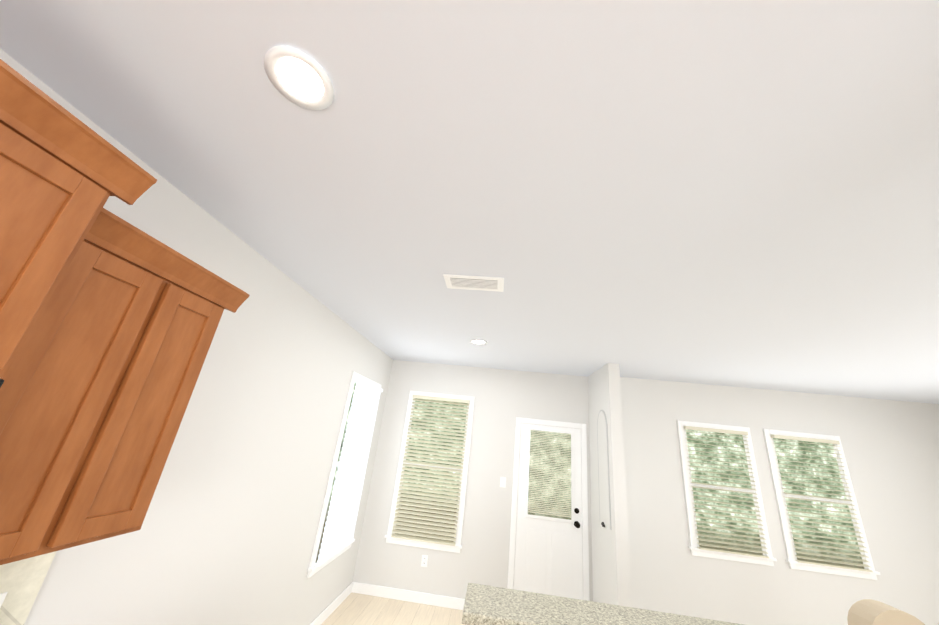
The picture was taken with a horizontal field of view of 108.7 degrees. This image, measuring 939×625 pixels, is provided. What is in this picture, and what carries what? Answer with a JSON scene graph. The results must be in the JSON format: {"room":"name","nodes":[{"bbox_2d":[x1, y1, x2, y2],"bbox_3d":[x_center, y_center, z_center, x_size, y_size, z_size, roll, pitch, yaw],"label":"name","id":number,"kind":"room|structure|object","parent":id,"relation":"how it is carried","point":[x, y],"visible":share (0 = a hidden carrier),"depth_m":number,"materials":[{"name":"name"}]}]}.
{"room":"kitchen","nodes":[
{"label":"kitchen","id":0,"kind":"room"},
{"bbox_2d":[0,48,392,624],"bbox_3d":[-1.575,0.552,0.688,0.120,2.740,8.160,4,-20,6],"label":"wall","id":1,"kind":"structure","parent":0,"point":[226,533],"depth_m":2.02,"materials":[{"name":"white paint"}]},
{"bbox_2d":[0,551,56,624],"bbox_3d":[-1.607,0.367,-0.401,0.008,0.494,3.352,4,-20,6],"label":"wall tile","id":2,"kind":"structure","parent":1,"relation":"attached to","point":[21,581],"depth_m":1.12,"materials":[{"name":"tile"}]},
{"bbox_2d":[0,592,7,607],"bbox_3d":[-1.493,0.939,1.028,0.009,0.116,0.072,4,-20,6],"label":"outlet","id":3,"kind":"object","parent":2,"relation":"attached to","point":[3,596],"visible":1,"depth_m":1.07,"materials":[{"name":"white plastic"}]},
{"bbox_2d":[0,59,156,377],"bbox_3d":[-1.240,-0.277,0.568,0.450,0.620,0.812,4,-20,6],"label":"upper cabinet","id":4,"kind":"object","parent":1,"relation":"attached to","point":[65,174],"visible":1,"depth_m":0.80,"materials":[{"name":"brown wood"}]},
{"bbox_2d":[0,208,249,564],"bbox_3d":[-1.256,0.225,1.099,0.380,0.920,0.625,4,-20,6],"label":"upper cabinet","id":5,"kind":"object","parent":1,"relation":"attached to","point":[100,378],"visible":0.98,"depth_m":1.01,"materials":[{"name":"brown wood"}]},
{"bbox_2d":[310,582,353,624],"bbox_3d":[-1.480,2.590,2.336,0.017,0.100,3.386,4,-20,6],"label":"baseboard","id":6,"kind":"structure","parent":1,"relation":"attached to","point":[329,610],"depth_m":3.44,"materials":[{"name":"white wood"}]},
{"bbox_2d":[307,371,382,577],"bbox_3d":[-1.253,1.622,3.646,0.066,1.800,0.960,4,-20,6],"label":"nook window","id":7,"kind":"structure","parent":1,"relation":"in","point":[334,538],"depth_m":3.50,"materials":[{"name":"white wood"}]},
{"bbox_2d":[321,592,464,624],"bbox_3d":[1.843,2.103,-0.158,7.292,0.050,8.160,4,-20,6],"label":"floor","id":8,"kind":"structure","parent":0,"point":[356,609],"depth_m":3.55,"materials":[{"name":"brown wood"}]},
{"bbox_2d":[847,599,924,624],"bbox_3d":[2.568,2.443,2.189,0.480,1.090,0.720,4,-20,6],"label":"armchair","id":9,"kind":"object","parent":8,"relation":"on","point":[867,612],"visible":1,"depth_m":2.06,"materials":[{"name":"beige fabric"}]},
{"bbox_2d":[0,0,938,403],"bbox_3d":[2.124,-0.499,0.809,7.292,0.050,8.160,4,-20,6],"label":"ceiling","id":10,"kind":"structure","parent":0,"point":[732,192],"depth_m":1.20,"materials":[{"name":"white paint"}]},
{"bbox_2d":[264,46,333,109],"bbox_3d":[-0.498,-0.683,0.991,0.190,0.007,0.190,4,-20,6],"label":"recessed light","id":11,"kind":"object","parent":10,"relation":"in","point":[299,78],"visible":1,"depth_m":0.98,"materials":[{"name":"white plastic"}]},
{"bbox_2d":[443,274,503,291],"bbox_3d":[0.030,-0.187,2.167,0.380,0.010,0.200,4,-20,6],"label":"ceiling vent","id":12,"kind":"object","parent":10,"relation":"in","point":[483,283],"visible":1,"depth_m":2.15,"materials":[{"name":"white metal"}]},
{"bbox_2d":[469,339,487,344],"bbox_3d":[0.094,0.305,3.477,0.190,0.007,0.190,4,-20,6],"label":"recessed light","id":13,"kind":"object","parent":10,"relation":"in","point":[478,341],"visible":0.94,"depth_m":3.48,"materials":[{"name":"white plastic"}]},
{"bbox_2d":[353,360,592,600],"bbox_3d":[0.181,2.080,4.287,2.852,2.740,0.120,4,-20,6],"label":"wall","id":14,"kind":"structure","parent":0,"point":[504,399],"depth_m":4.28,"materials":[{"name":"white paint"}]},
{"bbox_2d":[352,582,464,609],"bbox_3d":[-0.001,3.283,3.769,2.698,0.100,0.017,4,-20,6],"label":"baseboard","id":15,"kind":"structure","parent":14,"relation":"attached to","point":[403,595],"depth_m":3.83,"materials":[{"name":"white wood"}]},
{"bbox_2d":[421,555,427,566],"bbox_3d":[-0.530,2.918,3.951,0.072,0.116,0.009,4,-20,6],"label":"outlet","id":16,"kind":"object","parent":14,"relation":"attached to","point":[424,559],"visible":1,"depth_m":3.95,"materials":[{"name":"white plastic"}]},
{"bbox_2d":[384,391,474,552],"bbox_3d":[-0.468,1.944,4.285,0.940,1.800,0.066,4,-20,6],"label":"nook window","id":17,"kind":"structure","parent":14,"relation":"in","point":[428,505],"depth_m":4.25,"materials":[{"name":"white"}]},
{"bbox_2d":[500,477,505,487],"bbox_3d":[0.417,2.110,4.184,0.072,0.116,0.013,4,-20,6],"label":"light switch","id":18,"kind":"object","parent":14,"relation":"attached to","point":[502,481],"visible":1,"depth_m":4.18,"materials":[{"name":"white plastic"}]},
{"bbox_2d":[507,417,589,600],"bbox_3d":[0.954,2.395,4.016,0.900,2.120,0.050,4,-20,6],"label":"back door","id":19,"kind":"structure","parent":14,"relation":"in","point":[549,509],"depth_m":4.03,"materials":[{"name":"white"}]},
{"bbox_2d":[588,363,632,607],"bbox_3d":[1.502,2.000,3.687,0.120,2.740,0.870,4,-20,6],"label":"wall","id":20,"kind":"structure","parent":0,"point":[611,577],"depth_m":3.49,"materials":[{"name":"white paint"}]},
{"bbox_2d":[597,410,611,529],"bbox_3d":[1.460,1.659,3.675,0.008,1.159,0.380,4,-20,6],"label":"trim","id":21,"kind":"structure","parent":20,"relation":"attached to","point":[604,478],"depth_m":3.63,"materials":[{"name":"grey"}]},
{"bbox_2d":[620,377,938,624],"bbox_3d":[3.675,2.296,3.851,4.200,2.740,0.290,4,-20,6],"label":"wall","id":22,"kind":"structure","parent":0,"point":[891,450],"depth_m":3.75,"materials":[{"name":"white paint"}]},
{"bbox_2d":[677,420,776,565],"bbox_3d":[2.887,1.999,3.830,0.860,1.400,0.066,4,-20,6],"label":"room window","id":23,"kind":"structure","parent":22,"relation":"in","point":[726,517],"depth_m":3.82,"materials":[{"name":"white"}]},
{"bbox_2d":[763,429,879,579],"bbox_3d":[3.860,2.067,3.731,0.860,1.400,0.066,4,-20,6],"label":"room window","id":24,"kind":"structure","parent":22,"relation":"in","point":[821,522],"depth_m":3.72,"materials":[{"name":"white"}]},
{"bbox_3d":[1.186,1.643,0.431,0.120,1.085,1.660,4,-20,6],"label":"wall","id":25,"kind":"structure","parent":0,"visible":0},
{"bbox_2d":[462,583,743,624],"bbox_3d":[0.697,1.106,0.758,1.550,0.040,1.820,4,-20,6],"label":"countertop","id":26,"kind":"structure","parent":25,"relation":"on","point":[487,605],"depth_m":1.51,"materials":[{"name":"beige stone"}]}
]}

